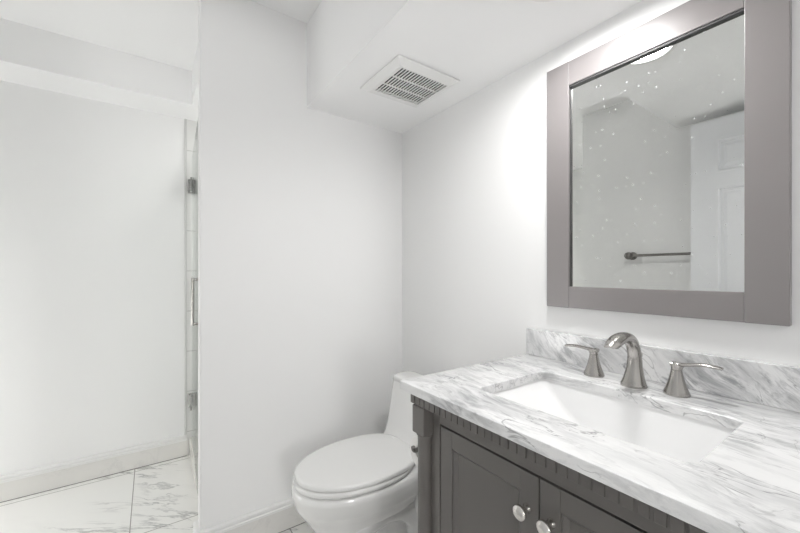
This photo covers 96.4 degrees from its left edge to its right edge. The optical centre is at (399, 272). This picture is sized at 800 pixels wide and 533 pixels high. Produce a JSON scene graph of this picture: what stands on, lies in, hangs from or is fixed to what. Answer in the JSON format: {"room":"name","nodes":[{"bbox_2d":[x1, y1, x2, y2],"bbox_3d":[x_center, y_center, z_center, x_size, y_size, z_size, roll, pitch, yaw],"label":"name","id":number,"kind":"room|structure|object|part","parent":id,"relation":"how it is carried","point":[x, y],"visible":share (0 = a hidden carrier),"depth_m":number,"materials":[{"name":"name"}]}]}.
{"room":"bathroom","nodes":[
{"label":"bathroom","id":0,"kind":"room"},
{"bbox_2d":[0,80,196,474],"bbox_3d":[-1.805,-0.005,2.116,2.897,2.390,0.124,0,0,-35],"label":"wall","id":1,"kind":"structure","parent":0,"point":[92,191],"depth_m":2.06,"materials":[{"name":"white paint"}]},
{"bbox_2d":[0,435,186,502],"bbox_3d":[-2.163,1.121,1.784,1.890,0.137,0.020,0,0,-35],"label":"baseboard","id":2,"kind":"structure","parent":1,"relation":"attached to","point":[28,482],"depth_m":2.04,"materials":[{"name":"painted wood"},{"name":"white paint"}]},
{"bbox_2d":[184,119,186,434],"bbox_3d":[-1.395,0.026,2.325,0.014,2.053,0.010,0,0,-35],"label":"trim","id":3,"kind":"structure","parent":1,"relation":"attached to","point":[185,120],"depth_m":2.32,"materials":[{"name":"grey tile"}]},
{"bbox_2d":[0,455,313,532],"bbox_3d":[-0.236,1.220,-0.012,3.200,0.060,5.450,0,0,-35],"label":"floor","id":4,"kind":"structure","parent":0,"point":[162,497],"depth_m":1.83,"materials":[{"name":"tile"}]},
{"bbox_2d":[292,371,422,532],"bbox_3d":[-0.109,0.846,1.492,0.677,0.688,0.390,0,0,-35],"label":"toilet","id":5,"kind":"object","parent":4,"relation":"on","point":[368,483],"visible":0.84,"depth_m":1.36,"materials":[{"name":"white ceramic"}]},
{"bbox_3d":[-0.176,0.779,1.446,0.505,0.020,0.366,0,0,-35],"label":"seat","id":6,"kind":"part","parent":5,"relation":"part of","materials":[{"name":"white plastic"}]},
{"bbox_3d":[-0.175,0.756,1.446,0.494,0.020,0.360,0,0,-35],"label":"lid","id":7,"kind":"part","parent":5,"relation":"part of","materials":[{"name":"white plastic"}]},
{"bbox_3d":[-0.151,0.990,1.463,0.575,0.400,0.374,0,0,-35],"label":"bowl","id":8,"kind":"part","parent":5,"relation":"part of","materials":[{"name":"white ceramic"}]},
{"bbox_3d":[0.076,0.778,1.621,0.222,0.504,0.386,0,0,-35],"label":"tank","id":9,"kind":"part","parent":5,"relation":"part of","materials":[{"name":"white ceramic"}]},
{"bbox_3d":[0.116,0.513,1.649,0.129,0.024,0.390,0,0,-35],"label":"tank lid","id":10,"kind":"part","parent":5,"relation":"part of","materials":[{"name":"white ceramic"}]},
{"bbox_2d":[411,394,707,532],"bbox_3d":[0.483,0.759,0.861,0.567,0.862,0.804,0,0,-35],"label":"vanity cabinet","id":11,"kind":"object","parent":4,"relation":"on","point":[472,478],"visible":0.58,"depth_m":0.80,"materials":[{"name":"grey paint"}]},
{"bbox_2d":[411,445,417,452],"bbox_3d":[0.131,0.542,1.112,0.193,0.048,0.077,0,0,-35],"label":"toilet paper holder","id":12,"kind":"object","parent":11,"relation":"attached to","point":[414,449],"visible":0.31,"depth_m":1.08,"materials":[{"name":"silver metal"}]},
{"bbox_2d":[410,435,417,466],"bbox_3d":[0.101,0.554,1.128,0.100,0.100,0.100,0,0,-35],"label":"toilet paper roll","id":13,"kind":"object","parent":12,"relation":"hanging from","point":[414,441],"visible":0.12,"depth_m":1.12,"materials":[{"name":"white paper"}]},
{"bbox_3d":[0.071,0.410,1.006,0.052,0.076,0.052,0,0,-35],"label":"post","id":14,"kind":"part","parent":11,"relation":"part of","materials":[{"name":"grey paint"}]},
{"bbox_3d":[0.203,0.735,0.848,0.020,0.642,0.211,0,0,-35],"label":"door rail","id":15,"kind":"part","parent":11,"relation":"part of","materials":[{"name":"grey paint"}]},
{"bbox_3d":[0.207,0.735,0.851,0.007,0.602,0.257,0,0,-35],"label":"door","id":16,"kind":"part","parent":11,"relation":"part of","materials":[{"name":"grey paint"}]},
{"bbox_3d":[0.251,0.488,0.732,0.034,0.032,0.032,0,0,-35],"label":"knob","id":17,"kind":"part","parent":11,"relation":"part of","materials":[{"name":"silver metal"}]},
{"bbox_3d":[0.282,0.488,0.687,0.034,0.032,0.032,0,0,-35],"label":"knob","id":18,"kind":"part","parent":11,"relation":"part of","materials":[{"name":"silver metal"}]},
{"bbox_3d":[0.379,0.735,0.605,0.007,0.602,0.257,0,0,-35],"label":"door","id":19,"kind":"part","parent":11,"relation":"part of","materials":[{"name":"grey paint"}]},
{"bbox_2d":[400,354,799,532],"bbox_3d":[0.473,0.316,0.854,0.599,0.024,0.806,0,0,-35],"label":"countertop","id":20,"kind":"structure","parent":11,"relation":"on","point":[750,482],"depth_m":0.63,"materials":[{"name":"white stone"}]},
{"bbox_2d":[491,379,734,462],"bbox_3d":[0.456,0.406,0.838,0.338,0.156,0.503,0,0,-35],"label":"sink basin","id":21,"kind":"object","parent":20,"relation":"in","point":[686,439],"visible":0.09,"depth_m":0.91,"materials":[{"name":"white ceramic"}]},
{"bbox_2d":[564,332,723,397],"bbox_3d":[0.585,0.230,0.943,0.182,0.152,0.383,0,0,-35],"label":"faucet","id":22,"kind":"object","parent":20,"relation":"on","point":[633,377],"visible":1,"depth_m":0.94,"materials":[{"name":"silver metal"}]},
{"bbox_3d":[0.553,0.232,1.092,0.026,0.021,0.101,0,0,-35],"label":"lever","id":23,"kind":"part","parent":22,"relation":"part of","materials":[{"name":"silver metal"}]},
{"bbox_3d":[0.575,0.272,1.060,0.056,0.062,0.056,0,0,-35],"label":"handle","id":24,"kind":"part","parent":22,"relation":"part of","materials":[{"name":"silver metal"}]},
{"bbox_3d":[0.586,0.230,0.932,0.170,0.152,0.063,0,0,-35],"label":"spout","id":25,"kind":"part","parent":22,"relation":"part of","materials":[{"name":"silver metal"}]},
{"bbox_3d":[0.691,0.272,0.894,0.056,0.062,0.056,0,0,-35],"label":"handle","id":26,"kind":"part","parent":22,"relation":"part of","materials":[{"name":"silver metal"}]},
{"bbox_3d":[0.714,0.229,0.861,0.026,0.027,0.102,0,0,-35],"label":"lever","id":27,"kind":"part","parent":22,"relation":"part of","materials":[{"name":"silver metal"}]},
{"bbox_3d":[0.374,0.735,0.602,0.020,0.642,0.211,0,0,-35],"label":"door rail","id":28,"kind":"part","parent":11,"relation":"part of","materials":[{"name":"grey paint"}]},
{"bbox_2d":[0,0,321,70],"bbox_3d":[-0.236,-1.230,-0.012,3.200,0.060,5.450,0,0,-35],"label":"ceiling","id":29,"kind":"structure","parent":0,"point":[162,31],"depth_m":1.70,"materials":[{"name":"white paint"}]},
{"bbox_2d":[0,18,191,119],"bbox_3d":[-2.092,-1.100,1.691,1.900,0.200,0.254,0,0,-35],"label":"ceiling beam","id":30,"kind":"structure","parent":29,"relation":"attached to","point":[30,56],"depth_m":1.90,"materials":[{"name":"white paint"}]},
{"bbox_2d":[188,44,197,120],"bbox_3d":[-0.707,-1.100,2.219,0.977,0.200,0.963,0,0,-35],"label":"wall","id":31,"kind":"structure","parent":0,"point":[193,116],"depth_m":2.05,"materials":[{"name":"white paint"}]},
{"bbox_2d":[198,0,401,529],"bbox_3d":[-0.424,-0.005,1.783,1.012,2.390,0.075,0,0,-35],"label":"wall","id":32,"kind":"structure","parent":0,"point":[302,205],"depth_m":1.64,"materials":[{"name":"white paint"}]},
{"bbox_2d":[189,437,197,493],"bbox_3d":[-1.058,1.134,1.974,0.110,0.112,0.963,0,0,-35],"label":"trim","id":33,"kind":"structure","parent":32,"relation":"attached to","point":[191,454],"depth_m":2.15,"materials":[{"name":"stone"}]},
{"bbox_2d":[193,520,199,532],"bbox_3d":[-0.847,1.121,1.487,0.020,0.137,0.073,0,0,-35],"label":"wall","id":34,"kind":"structure","parent":32,"relation":"attached to","point":[195,523],"depth_m":1.49,"materials":[{"name":"paint"}]},
{"bbox_2d":[188,121,197,490],"bbox_3d":[-1.107,0.162,1.947,0.067,1.813,0.947,0,0,-32],"label":"shower door","id":35,"kind":"structure","parent":34,"relation":"attached to","point":[192,184],"depth_m":2.08,"materials":[{"name":"clear glass"}]},
{"bbox_3d":[-0.969,0.139,1.723,0.067,0.229,0.015,0,0,-32],"label":"pull handle","id":36,"kind":"part","parent":35,"relation":"part of","materials":[{"name":"silver metal"}]},
{"bbox_3d":[-1.107,0.162,1.940,0.008,1.813,0.935,0,0,-32],"label":"glass panel","id":37,"kind":"part","parent":35,"relation":"part of","materials":[{"name":"clear glass"}]},
{"bbox_2d":[199,0,201,529],"bbox_3d":[-0.818,-0.073,1.467,0.009,2.253,0.010,0,0,-35],"label":"trim","id":38,"kind":"structure","parent":32,"relation":"attached to","point":[200,1],"depth_m":1.46,"materials":[{"name":"white paint"}]},
{"bbox_2d":[196,497,304,532],"bbox_3d":[-0.403,1.121,1.740,1.027,0.137,0.020,0,0,-35],"label":"baseboard","id":39,"kind":"structure","parent":32,"relation":"attached to","point":[278,517],"depth_m":1.60,"materials":[{"name":"painted wood"},{"name":"white paint"}]},
{"bbox_2d":[307,0,641,132],"bbox_3d":[0.276,-0.998,1.172,0.560,0.405,1.728,0,0,-35],"label":"ceiling","id":40,"kind":"structure","parent":0,"point":[476,43],"depth_m":1.28,"materials":[{"name":"white paint"}]},
{"bbox_2d":[360,55,459,107],"bbox_3d":[0.038,-0.784,1.503,0.308,0.021,0.291,0,0,-35],"label":"ceiling vent","id":41,"kind":"object","parent":40,"relation":"in","point":[404,80],"visible":1,"depth_m":1.47,"materials":[{"name":"white plastic"}]},
{"bbox_2d":[375,68,446,104],"bbox_3d":[0.043,-0.777,1.500,0.232,0.005,0.202,0,0,-35],"label":"grille","id":42,"kind":"object","parent":41,"relation":"attached to","point":[411,86],"depth_m":1.49,"materials":[{"name":"white plastic"}]},
{"bbox_2d":[532,0,553,1],"bbox_3d":[0.415,-0.798,0.954,0.184,0.014,0.184,0,0,-35],"label":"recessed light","id":43,"kind":"object","parent":40,"relation":"in","point":[532,0],"visible":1,"depth_m":1.04,"materials":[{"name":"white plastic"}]},
{"bbox_2d":[402,0,799,374],"bbox_3d":[0.249,-0.005,1.789,0.100,2.390,3.010,0,0,-35],"label":"wall","id":44,"kind":"structure","parent":0,"point":[474,172],"depth_m":1.46,"materials":[{"name":"white paint"}]},
{"bbox_2d":[526,328,799,412],"bbox_3d":[0.712,0.256,1.019,0.020,0.096,0.804,0,0,-35],"label":"backsplash","id":45,"kind":"structure","parent":44,"relation":"attached to","point":[764,383],"depth_m":0.92,"materials":[{"name":"white stone"}]},
{"bbox_2d":[547,0,791,325],"bbox_3d":[0.700,-0.297,1.036,0.022,0.832,0.590,0,0,-35],"label":"wall mirror","id":46,"kind":"object","parent":44,"relation":"attached to","point":[669,140],"visible":1,"depth_m":0.96,"materials":[{"name":"grey paint"}]},
{"bbox_3d":[0.702,0.082,1.033,0.021,0.072,0.434,0,0,-35],"label":"frame rail","id":47,"kind":"part","parent":46,"relation":"part of","materials":[{"name":"grey paint"}]},
{"bbox_3d":[0.702,-0.672,1.033,0.021,0.080,0.434,0,0,-35],"label":"frame rail","id":48,"kind":"part","parent":46,"relation":"part of","materials":[{"name":"grey paint"}]},
{"bbox_2d":[571,12,743,291],"bbox_3d":[0.706,-0.293,1.036,0.005,0.678,0.434,0,0,-35],"label":"mirror glass","id":49,"kind":"object","parent":46,"relation":"on","point":[657,128],"depth_m":0.99,"materials":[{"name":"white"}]}
]}

